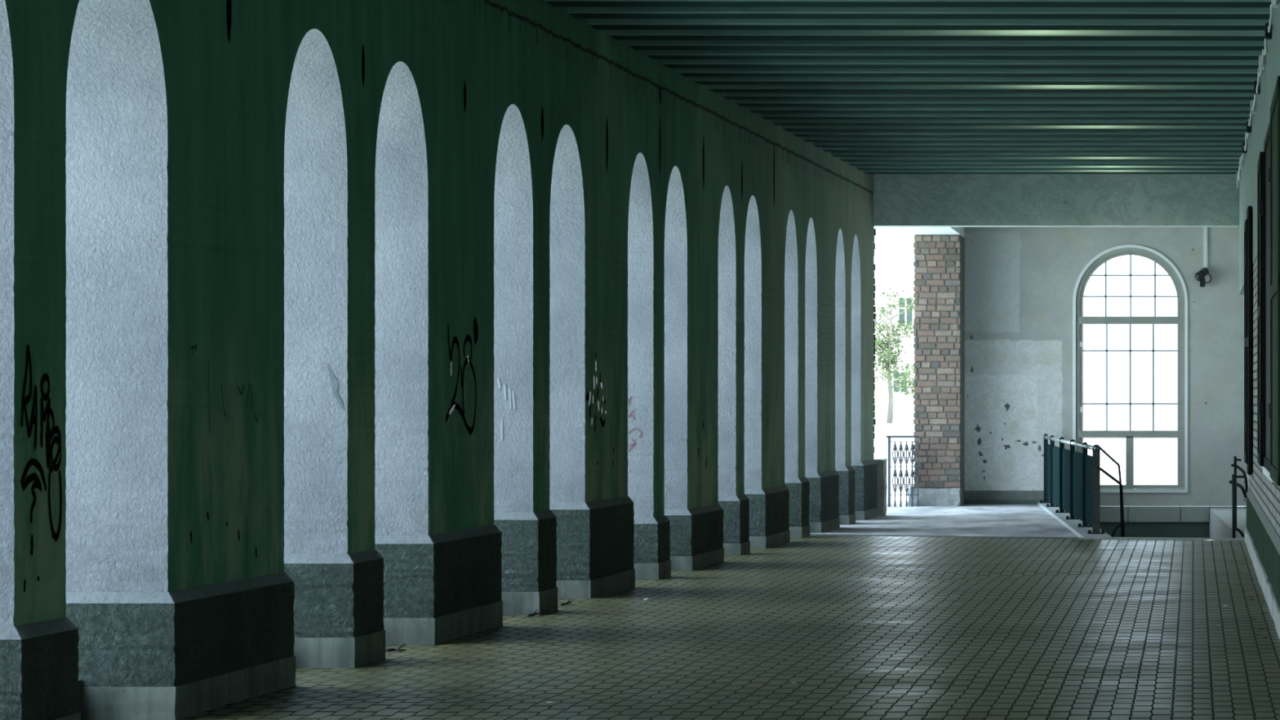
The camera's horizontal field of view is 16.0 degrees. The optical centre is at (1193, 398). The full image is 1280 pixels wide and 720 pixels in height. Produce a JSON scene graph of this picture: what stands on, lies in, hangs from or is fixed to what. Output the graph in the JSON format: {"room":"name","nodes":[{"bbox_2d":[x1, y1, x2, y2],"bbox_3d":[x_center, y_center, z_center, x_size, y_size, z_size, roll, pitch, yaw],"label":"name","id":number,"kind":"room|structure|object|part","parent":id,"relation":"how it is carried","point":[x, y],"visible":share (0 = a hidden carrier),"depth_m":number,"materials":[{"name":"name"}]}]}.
{"room":"covered pedestrian passageway","nodes":[
{"label":"covered pedestrian passageway","id":0,"kind":"room"},
{"bbox_2d":[0,0,874,302],"bbox_3d":[-5.285,-0.950,27.291,0.564,5.100,66.607,0,0,1],"label":"wall","id":1,"kind":"structure","parent":0,"point":[513,110],"depth_m":30.60,"materials":[{"name":"green paint"}]},
{"bbox_2d":[77,680,82,719],"bbox_3d":[-5.324,1.510,35.949,0.170,0.220,45.412,0,0,1],"label":"trim","id":2,"kind":"structure","parent":1,"relation":"attached to","point":[80,682],"depth_m":22.22,"materials":[{"name":"stone"}]},
{"bbox_2d":[179,534,1279,719],"bbox_3d":[-2.940,1.611,23.683,7.120,0.041,59.365,0,0,0],"label":"floor","id":3,"kind":"structure","parent":0,"point":[864,627],"depth_m":28.88,"materials":[{"name":"beige tile"}]},
{"bbox_2d":[0,101,80,719],"bbox_3d":[-5.436,0.160,20.033,0.685,2.920,0.941,0,0,0],"label":"pier","id":4,"kind":"object","parent":3,"relation":"on","point":[39,649],"visible":1,"depth_m":19.90,"materials":[{"name":"green paint"}]},
{"bbox_2d":[65,137,296,719],"bbox_3d":[-5.362,0.160,23.608,0.723,2.920,2.700,0,0,0],"label":"pier","id":5,"kind":"object","parent":3,"relation":"on","point":[180,595],"visible":0.95,"depth_m":22.44,"materials":[{"name":"green paint"}]},
{"bbox_2d":[284,178,385,668],"bbox_3d":[-5.292,0.160,26.989,0.686,2.920,0.910,0,0,0],"label":"pier","id":6,"kind":"object","parent":3,"relation":"on","point":[335,568],"visible":0.66,"depth_m":26.59,"materials":[{"name":"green paint"}]},
{"bbox_2d":[385,643,406,652],"bbox_3d":[-5.028,1.573,28.220,0.131,0.045,0.198,0,0,-13],"label":"twig","id":7,"kind":"object","parent":3,"relation":"on","point":[398,649],"visible":0.98,"depth_m":28.18,"materials":[{"name":"brown wood"}]},
{"bbox_2d":[374,197,502,645],"bbox_3d":[-5.225,0.160,30.298,0.718,2.920,2.529,0,0,0],"label":"pier","id":8,"kind":"object","parent":3,"relation":"on","point":[437,537],"visible":0.84,"depth_m":29.26,"materials":[{"name":"green paint"}]},
{"bbox_2d":[493,222,557,615],"bbox_3d":[-5.159,0.160,33.519,0.684,2.920,0.857,0,0,0],"label":"pier","id":9,"kind":"object","parent":3,"relation":"on","point":[522,514],"visible":0.6,"depth_m":33.15,"materials":[{"name":"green paint"}]},
{"bbox_2d":[527,608,539,617],"bbox_3d":[-4.846,1.579,32.894,0.028,0.047,0.294,0,0,7],"label":"twig","id":10,"kind":"object","parent":3,"relation":"on","point":[534,613],"visible":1,"depth_m":32.85,"materials":[{"name":"brown wood"}]},
{"bbox_2d":[560,598,572,606],"bbox_3d":[-4.844,1.577,34.633,0.024,0.048,0.348,0,0,5],"label":"twig","id":11,"kind":"object","parent":3,"relation":"on","point":[567,602],"visible":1,"depth_m":34.59,"materials":[{"name":"brown wood"}]},
{"bbox_2d":[549,234,635,598],"bbox_3d":[-5.091,0.160,36.755,0.718,2.920,2.426,0,0,0],"label":"pier","id":12,"kind":"object","parent":3,"relation":"on","point":[592,506],"visible":0.8,"depth_m":35.79,"materials":[{"name":"green paint"}]},
{"bbox_2d":[627,250,671,579],"bbox_3d":[-5.029,0.160,39.795,0.682,2.920,0.797,0,0,0],"label":"pier","id":13,"kind":"object","parent":3,"relation":"on","point":[646,268],"visible":0.56,"depth_m":39.45,"materials":[{"name":"green paint"}]},
{"bbox_2d":[664,258,724,570],"bbox_3d":[-4.967,0.160,42.813,0.715,2.920,2.362,0,0,0],"label":"pier","id":14,"kind":"object","parent":3,"relation":"on","point":[694,512],"visible":0.53,"depth_m":41.84,"materials":[{"name":"green paint"}]},
{"bbox_2d":[717,269,750,555],"bbox_3d":[-4.907,0.160,45.722,0.684,2.920,0.803,0,0,0],"label":"pier","id":15,"kind":"object","parent":3,"relation":"on","point":[732,499],"visible":0.34,"depth_m":45.37,"materials":[{"name":"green paint"}]},
{"bbox_2d":[744,275,790,548],"bbox_3d":[-4.847,0.160,48.684,0.713,2.920,2.296,0,0,0],"label":"pier","id":16,"kind":"object","parent":3,"relation":"on","point":[766,491],"visible":0.39,"depth_m":47.85,"materials":[{"name":"green paint"}]},
{"bbox_2d":[784,284,809,537],"bbox_3d":[-4.788,0.160,51.524,0.684,2.920,0.855,0,0,0],"label":"pier","id":17,"kind":"object","parent":3,"relation":"on","point":[795,480],"visible":0.38,"depth_m":51.15,"materials":[{"name":"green paint"}]},
{"bbox_2d":[809,504,1079,538],"bbox_3d":[-3.890,1.600,59.258,5.220,0.001,16.484,0,0,0],"label":"floor","id":18,"kind":"structure","parent":0,"point":[1011,521],"depth_m":57.44,"materials":[{"name":"grey concrete"}]},
{"bbox_2d":[804,288,839,533],"bbox_3d":[-4.731,0.160,54.304,0.712,2.920,2.226,0,0,0],"label":"pier","id":19,"kind":"object","parent":18,"relation":"on","point":[821,474],"visible":0.43,"depth_m":53.55,"materials":[{"name":"green paint"}]},
{"bbox_2d":[835,295,855,524],"bbox_3d":[-4.675,0.160,57.027,0.684,2.920,0.857,0,0,0],"label":"pier","id":20,"kind":"object","parent":18,"relation":"on","point":[843,467],"visible":0.32,"depth_m":56.65,"materials":[{"name":"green paint"}]},
{"bbox_2d":[851,298,878,519],"bbox_3d":[-4.621,0.160,59.610,0.707,2.920,1.929,0,0,0],"label":"pier","id":21,"kind":"object","parent":18,"relation":"on","point":[863,462],"visible":0.38,"depth_m":58.84,"materials":[{"name":"green paint"}]},
{"bbox_2d":[873,228,887,515],"bbox_3d":[-4.526,-0.321,60.892,0.714,3.934,0.610,0,0,0],"label":"quoins","id":22,"kind":"object","parent":18,"relation":"on","point":[882,484],"visible":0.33,"depth_m":60.67,"materials":[{"name":"grey stone"}]},
{"bbox_2d":[885,435,919,506],"bbox_3d":[-4.289,1.087,66.000,0.489,1.067,0.080,0,0,0],"label":"iron railing","id":23,"kind":"object","parent":18,"relation":"on","point":[900,457],"visible":0.99,"depth_m":65.98,"materials":[{"name":"grey metal"}]},
{"bbox_3d":[-4.483,1.098,66.000,0.044,1.045,0.044,0,0,0],"label":"post","id":24,"kind":"part","parent":23,"relation":"part of","materials":[{"name":"metal"}]},
{"bbox_3d":[-4.292,0.569,66.000,0.483,0.032,0.080,0,0,0],"label":"rail","id":25,"kind":"part","parent":23,"relation":"part of","materials":[{"name":"metal"}]},
{"bbox_3d":[-4.267,1.424,66.000,0.433,0.016,0.020,0,0,0],"label":"cross rail","id":26,"kind":"part","parent":23,"relation":"part of","materials":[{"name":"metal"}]},
{"bbox_3d":[-4.267,1.009,66.000,0.433,0.016,0.020,0,0,0],"label":"cross rail","id":27,"kind":"part","parent":23,"relation":"part of","materials":[{"name":"metal"}]},
{"bbox_3d":[-4.267,0.641,66.000,0.433,0.016,0.020,0,0,0],"label":"cross rail","id":28,"kind":"part","parent":23,"relation":"part of","materials":[{"name":"metal"}]},
{"bbox_2d":[906,234,964,506],"bbox_3d":[-3.855,-0.394,66.989,0.805,4.053,1.622,0,0,0],"label":"brick pillar","id":29,"kind":"structure","parent":18,"relation":"on","point":[939,290],"depth_m":66.31,"materials":[{"name":"brown brick"}]},
{"bbox_2d":[809,533,1064,537],"bbox_3d":[-3.140,1.596,51.908,3.720,0.001,1.884,0,0,0],"label":"trim","id":30,"kind":"structure","parent":18,"relation":"on","point":[810,534],"depth_m":51.87,"materials":[{"name":"concrete"}]},
{"bbox_2d":[964,226,1245,506],"bbox_3d":[-1.264,-0.860,67.709,4.369,4.980,0.423,0,0,0],"label":"wall","id":31,"kind":"structure","parent":0,"point":[1020,282],"depth_m":67.50,"materials":[{"name":"paint"}]},
{"bbox_2d":[964,490,1044,504],"bbox_3d":[-2.820,1.502,67.475,1.259,0.215,0.070,0,0,0],"label":"baseboard","id":32,"kind":"structure","parent":31,"relation":"attached to","point":[969,495],"depth_m":67.45,"materials":[{"name":"grey paint"}]},
{"bbox_2d":[1072,244,1187,493],"bbox_3d":[-0.955,-0.443,67.550,1.732,3.736,0.160,0,0,0],"label":"window","id":33,"kind":"structure","parent":31,"relation":"in","point":[1078,320],"depth_m":67.52,"materials":[{"name":"grey paint"}]},
{"bbox_2d":[1100,506,1245,522],"bbox_3d":[-0.715,1.751,67.465,3.170,0.238,0.069,0,0,0],"label":"trim","id":34,"kind":"structure","parent":31,"relation":"attached to","point":[1108,513],"depth_m":67.43,"materials":[{"name":"concrete"}]},
{"bbox_2d":[1194,267,1211,287],"bbox_3d":[0.135,-1.818,67.346,0.150,0.297,0.313,0,0,31],"label":"security camera","id":35,"kind":"object","parent":31,"relation":"attached to","point":[1200,276],"visible":1,"depth_m":67.30,"materials":[{"name":"black plastic"}]},
{"bbox_2d":[1194,272,1203,281],"bbox_3d":[0.078,-1.819,67.237,0.133,0.133,0.069,0,0,28],"label":"hood","id":36,"kind":"object","parent":35,"relation":"attached to","point":[1198,277],"depth_m":67.24,"materials":[{"name":"black plastic"}]},
{"bbox_2d":[1203,226,1207,268],"bbox_3d":[0.178,-2.650,67.480,0.064,1.400,0.040,0,0,0],"label":"duct","id":37,"kind":"object","parent":31,"relation":"attached to","point":[1205,228],"visible":0.44,"depth_m":67.47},
{"bbox_2d":[1100,506,1240,537],"bbox_3d":[-0.870,2.888,58.975,3.060,2.625,17.050,0,0,0],"label":"wall","id":38,"kind":"structure","parent":0,"point":[1215,527],"depth_m":67.47,"materials":[{"name":"concrete"}]},
{"bbox_2d":[1037,502,1111,537],"bbox_3d":[-1.609,1.635,59.127,0.409,0.130,16.808,0,0,-4],"label":"trim","id":39,"kind":"structure","parent":38,"relation":"on","point":[1071,524],"depth_m":56.37,"materials":[{"name":"grey concrete"}]},
{"bbox_2d":[1040,433,1124,537],"bbox_3d":[-1.541,1.124,59.521,0.460,1.179,15.616,0,0,-4],"label":"stair railing","id":40,"kind":"object","parent":39,"relation":"on","point":[1072,478],"visible":0.98,"depth_m":57.02,"materials":[{"name":"metal"}]},
{"bbox_3d":[-2.211,1.052,67.050,0.062,1.035,0.070,0,0,0],"label":"post","id":41,"kind":"part","parent":40,"relation":"part of","materials":[{"name":"black metal"}]},
{"bbox_3d":[-2.113,1.120,65.826,0.014,0.800,2.396,0,0,-4],"label":"panel","id":42,"kind":"part","parent":40,"relation":"part of","materials":[{"name":"blue paint"}]},
{"bbox_3d":[-2.037,1.052,64.600,0.062,1.035,0.070,0,0,0],"label":"post","id":43,"kind":"part","parent":40,"relation":"part of","materials":[{"name":"black metal"}]},
{"bbox_3d":[-1.908,1.120,62.951,0.014,0.800,3.248,0,0,-4],"label":"panel","id":44,"kind":"part","parent":40,"relation":"part of","materials":[{"name":"blue paint"}]},
{"bbox_3d":[-1.802,1.052,61.300,0.062,1.035,0.070,0,0,0],"label":"post","id":45,"kind":"part","parent":40,"relation":"part of","materials":[{"name":"black metal"}]},
{"bbox_3d":[-1.673,1.120,59.651,0.014,0.800,3.248,0,0,-4],"label":"panel","id":46,"kind":"part","parent":40,"relation":"part of","materials":[{"name":"blue paint"}]},
{"bbox_3d":[-1.662,1.105,59.652,0.020,0.830,3.208,0,0,-4],"label":"panel frame","id":47,"kind":"part","parent":40,"relation":"part of","materials":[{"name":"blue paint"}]},
{"bbox_3d":[-1.681,0.585,59.600,0.051,0.051,15.439,0,0,-4],"label":"rail","id":48,"kind":"part","parent":40,"relation":"part of","materials":[{"name":"silver metal"}]},
{"bbox_3d":[-1.567,1.052,58.000,0.062,1.035,0.070,0,0,0],"label":"post","id":49,"kind":"part","parent":40,"relation":"part of","materials":[{"name":"black metal"}]},
{"bbox_3d":[-1.433,1.120,56.276,0.014,0.800,3.398,0,0,-4],"label":"panel","id":50,"kind":"part","parent":40,"relation":"part of","materials":[{"name":"blue paint"}]},
{"bbox_3d":[-1.422,1.105,56.277,0.020,0.830,3.358,0,0,-4],"label":"panel frame","id":51,"kind":"part","parent":40,"relation":"part of","materials":[{"name":"blue paint"}]},
{"bbox_3d":[-1.321,1.052,54.550,0.062,1.035,0.070,0,0,0],"label":"post","id":52,"kind":"part","parent":40,"relation":"part of","materials":[{"name":"black metal"}]},
{"bbox_3d":[-1.321,1.562,54.550,0.172,0.015,0.140,0,0,0],"label":"foot plate","id":53,"kind":"part","parent":40,"relation":"part of","materials":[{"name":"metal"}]},
{"bbox_3d":[-1.212,1.120,53.176,0.014,0.800,2.697,0,0,-4],"label":"panel","id":54,"kind":"part","parent":40,"relation":"part of","materials":[{"name":"blue paint"}]},
{"bbox_3d":[-1.125,1.052,51.800,0.088,1.035,0.070,0,0,0],"label":"post","id":55,"kind":"part","parent":40,"relation":"part of","materials":[{"name":"black metal"}]},
{"bbox_3d":[-0.974,1.217,52.036,0.054,0.870,0.646,0,0,28],"label":"rail","id":56,"kind":"part","parent":40,"relation":"part of","materials":[{"name":"metal"}]},
{"bbox_3d":[-0.987,0.779,52.232,0.044,0.473,0.807,0,0,18],"label":"handrail","id":57,"kind":"part","parent":40,"relation":"part of","materials":[{"name":"metal"}]},
{"bbox_3d":[-0.847,1.364,52.600,0.046,0.700,0.026,0,0,0],"label":"handrail post","id":58,"kind":"part","parent":40,"relation":"part of","materials":[{"name":"metal"}]},
{"bbox_2d":[1079,537,1244,540],"bbox_3d":[-0.338,1.614,50.602,1.959,0.072,0.160,0,0,16],"label":"trim","id":59,"kind":"structure","parent":38,"relation":"attached to","point":[1080,538],"depth_m":50.53,"materials":[{"name":"stone"}]},
{"bbox_2d":[1210,508,1246,537],"bbox_3d":[0.530,1.630,58.975,0.580,0.060,17.050,0,0,0],"label":"trim","id":60,"kind":"structure","parent":38,"relation":"on","point":[1224,514],"depth_m":61.70,"materials":[{"name":"concrete"}]},
{"bbox_2d":[1228,456,1248,537],"bbox_3d":[0.547,1.284,53.947,0.215,1.126,4.734,0,0,1],"label":"handrail","id":61,"kind":"object","parent":60,"relation":"on","point":[1234,484],"visible":0.95,"depth_m":51.73,"materials":[{"name":"metal"}]},
{"bbox_3d":[0.463,1.264,51.600,0.042,0.774,0.038,0,0,0],"label":"post","id":62,"kind":"part","parent":61,"relation":"part of","materials":[{"name":"metal"}]},
{"bbox_3d":[0.517,1.284,55.500,0.039,1.126,0.035,0,0,0],"label":"post","id":63,"kind":"part","parent":61,"relation":"part of","materials":[{"name":"metal"}]},
{"bbox_3d":[0.527,1.056,51.899,0.061,0.219,0.642,0,0,17],"label":"rail","id":64,"kind":"part","parent":61,"relation":"part of","materials":[{"name":"metal"}]},
{"bbox_3d":[0.600,1.029,55.899,0.085,0.428,0.838,0,0,13],"label":"rail","id":65,"kind":"part","parent":61,"relation":"part of","materials":[{"name":"metal"}]},
{"bbox_3d":[0.538,0.907,51.600,0.147,0.028,0.029,0,0,0],"label":"wall arm","id":66,"kind":"part","parent":61,"relation":"part of","materials":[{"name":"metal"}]},
{"bbox_2d":[1239,0,1279,539],"bbox_3d":[0.868,-0.725,30.750,0.504,5.250,73.500,0,0,0],"label":"wall","id":67,"kind":"structure","parent":0,"point":[1266,493],"depth_m":44.28,"materials":[{"name":"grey paint"}]},
{"bbox_2d":[1244,205,1252,475],"bbox_3d":[0.602,-0.600,48.650,0.097,2.800,4.100,0,0,0],"label":"window","id":68,"kind":"structure","parent":67,"relation":"in","point":[1247,224],"depth_m":47.40,"materials":[{"name":"black metal"}]},
{"bbox_2d":[1244,219,1246,463],"bbox_3d":[0.590,-0.625,50.050,0.036,2.690,1.300,0,0,0],"label":"shutter","id":69,"kind":"object","parent":68,"relation":"attached to","point":[1245,224],"depth_m":50.59,"materials":[{"name":"black metal"}]},
{"bbox_2d":[1246,205,1251,475],"bbox_3d":[0.584,-0.600,47.150,0.034,2.800,1.100,0,0,0],"label":"shutter","id":70,"kind":"object","parent":68,"relation":"attached to","point":[1249,209],"depth_m":46.60,"materials":[{"name":"black metal"}]},
{"bbox_3d":[0.625,-0.620,48.500,0.050,2.720,2.200,0,0,0],"label":"frame","id":71,"kind":"part","parent":68,"relation":"part of","materials":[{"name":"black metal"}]},
{"bbox_2d":[1236,0,1279,187],"bbox_3d":[0.589,-2.873,43.450,0.058,0.154,32.902,0,0,0],"label":"cable","id":72,"kind":"object","parent":67,"relation":"attached to","point":[1274,3],"visible":1,"depth_m":41.50,"materials":[{"name":"metal"}]},
{"bbox_2d":[1244,488,1279,639],"bbox_3d":[0.645,1.310,22.200,0.151,0.620,56.400,0,0,0],"label":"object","id":73,"kind":"structure","parent":67,"relation":"attached to","point":[1266,542],"depth_m":36.79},
{"bbox_2d":[1257,75,1279,485],"bbox_3d":[0.604,-0.780,35.450,0.093,2.840,9.700,0,0,0],"label":"window","id":74,"kind":"structure","parent":67,"relation":"in","point":[1268,162],"depth_m":36.49,"materials":[{"name":"black metal"}]},
{"bbox_2d":[1257,151,1263,466],"bbox_3d":[0.588,-0.760,39.250,0.034,2.680,2.100,0,0,0],"label":"shutter","id":75,"kind":"object","parent":74,"relation":"attached to","point":[1260,162],"depth_m":38.20,"materials":[{"name":"black metal"}]},
{"bbox_3d":[0.625,-0.800,36.050,0.050,2.760,4.300,0,0,0],"label":"frame","id":76,"kind":"part","parent":74,"relation":"part of","materials":[{"name":"black metal"}]},
{"bbox_3d":[0.617,-0.800,36.050,0.006,2.600,4.140,0,0,0],"label":"pane","id":77,"kind":"part","parent":74,"relation":"part of","materials":[{"name":"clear glass"}]},
{"bbox_3d":[0.615,0.610,36.050,0.050,0.060,4.360,0,0,0],"label":"sill","id":78,"kind":"part","parent":74,"relation":"part of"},
{"bbox_2d":[1270,75,1279,485],"bbox_3d":[0.596,-0.800,32.350,0.034,2.800,3.500,0,0,0],"label":"shutter","id":79,"kind":"object","parent":74,"relation":"attached to","point":[1275,104],"depth_m":32.39,"materials":[{"name":"green metal"}]},
{"bbox_3d":[0.160,-3.450,30.950,12.920,0.200,73.900,0,0,0],"label":"ceiling","id":80,"kind":"structure","parent":0,"visible":0},
{"bbox_2d":[544,0,1271,7],"bbox_3d":[-2.133,-3.180,33.913,5.532,0.400,0.500,0,0,-1],"label":"ceiling beam","id":81,"kind":"structure","parent":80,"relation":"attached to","point":[717,3],"depth_m":33.85,"materials":[{"name":"teal paint"}]},
{"bbox_2d":[566,6,1270,19],"bbox_3d":[-2.122,-3.180,34.973,5.510,0.400,0.500,0,0,-1],"label":"ceiling beam","id":82,"kind":"structure","parent":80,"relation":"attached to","point":[578,12],"depth_m":34.75,"materials":[{"name":"teal paint"}]},
{"bbox_2d":[587,18,1269,30],"bbox_3d":[-2.111,-3.180,36.033,5.488,0.401,0.501,0,0,-1],"label":"ceiling beam","id":83,"kind":"structure","parent":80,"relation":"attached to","point":[597,24],"depth_m":35.80,"materials":[{"name":"teal paint"}]},
{"bbox_2d":[608,29,1267,40],"bbox_3d":[-2.100,-3.180,37.093,5.467,0.401,0.501,0,0,-1],"label":"ceiling beam","id":84,"kind":"structure","parent":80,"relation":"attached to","point":[618,34],"depth_m":36.88,"materials":[{"name":"teal paint"}]},
{"bbox_2d":[626,40,1264,50],"bbox_3d":[-2.089,-3.180,38.154,5.445,0.400,0.500,0,0,-1],"label":"ceiling beam","id":85,"kind":"structure","parent":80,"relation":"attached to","point":[760,45],"depth_m":37.93,"materials":[{"name":"teal paint"}]},
{"bbox_2d":[644,49,1262,59],"bbox_3d":[-2.078,-3.180,39.214,5.423,0.400,0.500,0,0,-1],"label":"ceiling beam","id":86,"kind":"structure","parent":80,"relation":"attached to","point":[652,54],"depth_m":38.98,"materials":[{"name":"teal paint"}]},
{"bbox_2d":[662,59,1258,68],"bbox_3d":[-2.067,-3.180,40.274,5.401,0.401,0.501,0,0,-1],"label":"ceiling beam","id":87,"kind":"structure","parent":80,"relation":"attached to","point":[671,64],"depth_m":40.06,"materials":[{"name":"teal paint"}]},
{"bbox_2d":[678,68,1257,77],"bbox_3d":[-2.057,-3.180,41.334,5.379,0.401,0.500,0,0,-1],"label":"ceiling beam","id":88,"kind":"structure","parent":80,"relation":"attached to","point":[1197,73],"depth_m":41.11,"materials":[{"name":"teal paint"}]},
{"bbox_2d":[693,76,1257,84],"bbox_3d":[-2.046,-3.180,42.394,5.358,0.400,0.500,0,0,-1],"label":"ceiling beam","id":89,"kind":"structure","parent":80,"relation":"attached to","point":[700,80],"depth_m":42.17,"materials":[{"name":"teal paint"}]},
{"bbox_2d":[707,84,1253,93],"bbox_3d":[-2.035,-3.180,43.454,5.336,0.400,0.500,0,0,-1],"label":"ceiling beam","id":90,"kind":"structure","parent":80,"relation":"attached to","point":[715,88],"depth_m":43.23,"materials":[{"name":"teal paint"}]},
{"bbox_2d":[721,92,1253,99],"bbox_3d":[-2.024,-3.180,44.514,5.314,0.401,0.501,0,0,-1],"label":"ceiling beam","id":91,"kind":"structure","parent":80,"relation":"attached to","point":[729,95],"depth_m":44.29,"materials":[{"name":"teal paint"}]},
{"bbox_2d":[734,99,1253,106],"bbox_3d":[-2.013,-3.180,45.574,5.292,0.401,0.501,0,0,-1],"label":"ceiling beam","id":92,"kind":"structure","parent":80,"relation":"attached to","point":[771,103],"depth_m":45.35,"materials":[{"name":"green metal"}]},
{"bbox_2d":[747,106,1249,113],"bbox_3d":[-2.002,-3.180,46.634,5.270,0.401,0.501,0,0,-1],"label":"ceiling beam","id":93,"kind":"structure","parent":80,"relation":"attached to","point":[757,109],"depth_m":46.41,"materials":[{"name":"green metal"}]},
{"bbox_2d":[760,112,1249,119],"bbox_3d":[-1.991,-3.180,47.694,5.248,0.401,0.501,0,0,-1],"label":"ceiling beam","id":94,"kind":"structure","parent":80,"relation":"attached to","point":[784,115],"depth_m":47.47,"materials":[{"name":"green metal"}]},
{"bbox_2d":[771,119,1248,125],"bbox_3d":[-1.980,-3.180,48.755,5.227,0.401,0.501,0,0,-1],"label":"ceiling beam","id":95,"kind":"structure","parent":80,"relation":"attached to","point":[776,122],"depth_m":48.51,"materials":[{"name":"green metal"}]},
{"bbox_2d":[782,125,1246,131],"bbox_3d":[-1.969,-3.180,49.815,5.205,0.400,0.500,0,0,-1],"label":"ceiling beam","id":96,"kind":"structure","parent":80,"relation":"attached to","point":[788,128],"depth_m":49.59,"materials":[{"name":"green metal"}]},
{"bbox_2d":[792,131,1245,137],"bbox_3d":[-1.958,-3.180,50.875,5.183,0.401,0.501,0,0,-1],"label":"ceiling beam","id":97,"kind":"structure","parent":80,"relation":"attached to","point":[799,134],"depth_m":50.65,"materials":[{"name":"green metal"}]},
{"bbox_2d":[802,137,1247,142],"bbox_3d":[-1.948,-3.180,51.935,5.161,0.400,0.500,0,0,-1],"label":"ceiling beam","id":98,"kind":"structure","parent":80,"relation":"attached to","point":[806,139],"depth_m":51.72,"materials":[{"name":"green metal"}]},
{"bbox_2d":[812,142,1243,147],"bbox_3d":[-1.937,-3.180,52.995,5.140,0.401,0.500,0,0,-1],"label":"ceiling beam","id":99,"kind":"structure","parent":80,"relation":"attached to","point":[1090,144],"depth_m":52.76,"materials":[{"name":"green metal"}]},
{"bbox_2d":[822,146,1242,152],"bbox_3d":[-1.926,-3.180,54.055,5.118,0.401,0.501,0,0,-1],"label":"ceiling beam","id":100,"kind":"structure","parent":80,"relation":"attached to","point":[1050,149],"depth_m":53.83,"materials":[{"name":"green metal"}]},
{"bbox_2d":[831,151,1242,156],"bbox_3d":[-1.915,-3.180,55.115,5.096,0.401,0.501,0,0,-1],"label":"ceiling beam","id":101,"kind":"structure","parent":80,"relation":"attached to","point":[833,153],"depth_m":54.88,"materials":[{"name":"green metal"}]},
{"bbox_2d":[840,156,1240,161],"bbox_3d":[-1.904,-3.180,56.172,5.068,0.401,0.518,0,0,0],"label":"ceiling beam","id":102,"kind":"structure","parent":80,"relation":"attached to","point":[842,158],"depth_m":55.93,"materials":[{"name":"green metal"}]},
{"bbox_2d":[848,161,1239,165],"bbox_3d":[-1.893,-3.180,57.232,5.046,0.400,0.518,0,0,0],"label":"ceiling beam","id":103,"kind":"structure","parent":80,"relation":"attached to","point":[851,163],"depth_m":56.99,"materials":[{"name":"green metal"}]},
{"bbox_2d":[855,165,1240,169],"bbox_3d":[-1.882,-3.180,58.292,5.024,0.400,0.518,0,0,0],"label":"ceiling beam","id":104,"kind":"structure","parent":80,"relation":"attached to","point":[860,167],"depth_m":58.05,"materials":[{"name":"green metal"}]},
{"bbox_2d":[863,169,1238,173],"bbox_3d":[-1.871,-3.180,59.352,5.002,0.401,0.518,0,0,0],"label":"ceiling beam","id":105,"kind":"structure","parent":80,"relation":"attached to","point":[867,171],"depth_m":59.10,"materials":[{"name":"green metal"}]},
{"bbox_2d":[873,173,1239,226],"bbox_3d":[-1.862,-2.840,60.775,4.964,1.020,0.550,0,0,0],"label":"lintel beam","id":106,"kind":"structure","parent":80,"relation":"attached to","point":[900,200],"depth_m":60.51,"materials":[{"name":"paint"}]},
{"bbox_2d":[874,226,962,235],"bbox_3d":[-4.099,-2.885,64.005,1.301,0.930,5.890,0,0,0],"label":"trim","id":107,"kind":"structure","parent":106,"relation":"attached to","point":[880,231],"depth_m":65.06,"materials":[{"name":"white paint"}]},
{"label":"outside","id":108,"kind":"structure","parent":0,"visible":0},
{"bbox_2d":[873,416,1177,504],"bbox_3d":[-170.000,1.620,170.000,460.000,0.001,460.000,0,0,0],"label":"ground","id":109,"kind":"structure","parent":108,"point":[1155,459],"depth_m":146.11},
{"bbox_2d":[873,238,915,417],"bbox_3d":[-29.500,-7.640,370.975,29.000,18.520,12.650,0,0,0],"label":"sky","id":110,"kind":"structure","parent":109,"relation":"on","point":[894,258],"depth_m":364.99,"materials":[{"name":"grey stone"}]},
{"bbox_3d":[-24.205,-0.973,364.930,0.470,0.986,0.030,0,0,0],"label":"pane","id":111,"kind":"part","parent":110,"relation":"part of","materials":[{"name":"green glass"}]},
{"bbox_3d":[-23.755,-7.769,364.930,0.470,0.801,0.030,0,0,0],"label":"pane","id":112,"kind":"part","parent":110,"relation":"part of","materials":[{"name":"green glass"}]},
{"bbox_3d":[-23.755,-6.574,364.930,0.470,1.389,0.030,0,0,0],"label":"pane","id":113,"kind":"part","parent":110,"relation":"part of","materials":[{"name":"clear glass"}]},
{"bbox_3d":[-23.595,-0.973,364.930,0.470,0.986,0.030,0,0,0],"label":"pane","id":114,"kind":"part","parent":110,"relation":"part of","materials":[{"name":"green glass"}]},
{"bbox_3d":[-23.145,-7.769,364.930,0.470,0.801,0.030,0,0,0],"label":"pane","id":115,"kind":"part","parent":110,"relation":"part of","materials":[{"name":"green glass"}]},
{"bbox_3d":[-23.145,-6.574,364.930,0.470,1.389,0.030,0,0,0],"label":"pane","id":116,"kind":"part","parent":110,"relation":"part of","materials":[{"name":"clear glass"}]},
{"bbox_2d":[873,287,915,423],"bbox_3d":[-19.301,-2.703,284.993,8.005,8.673,6.115,0,0,0],"label":"tree","id":117,"kind":"object","parent":109,"relation":"on","point":[891,357],"visible":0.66,"depth_m":284.88,"materials":[{"name":"green plant"}]}
]}

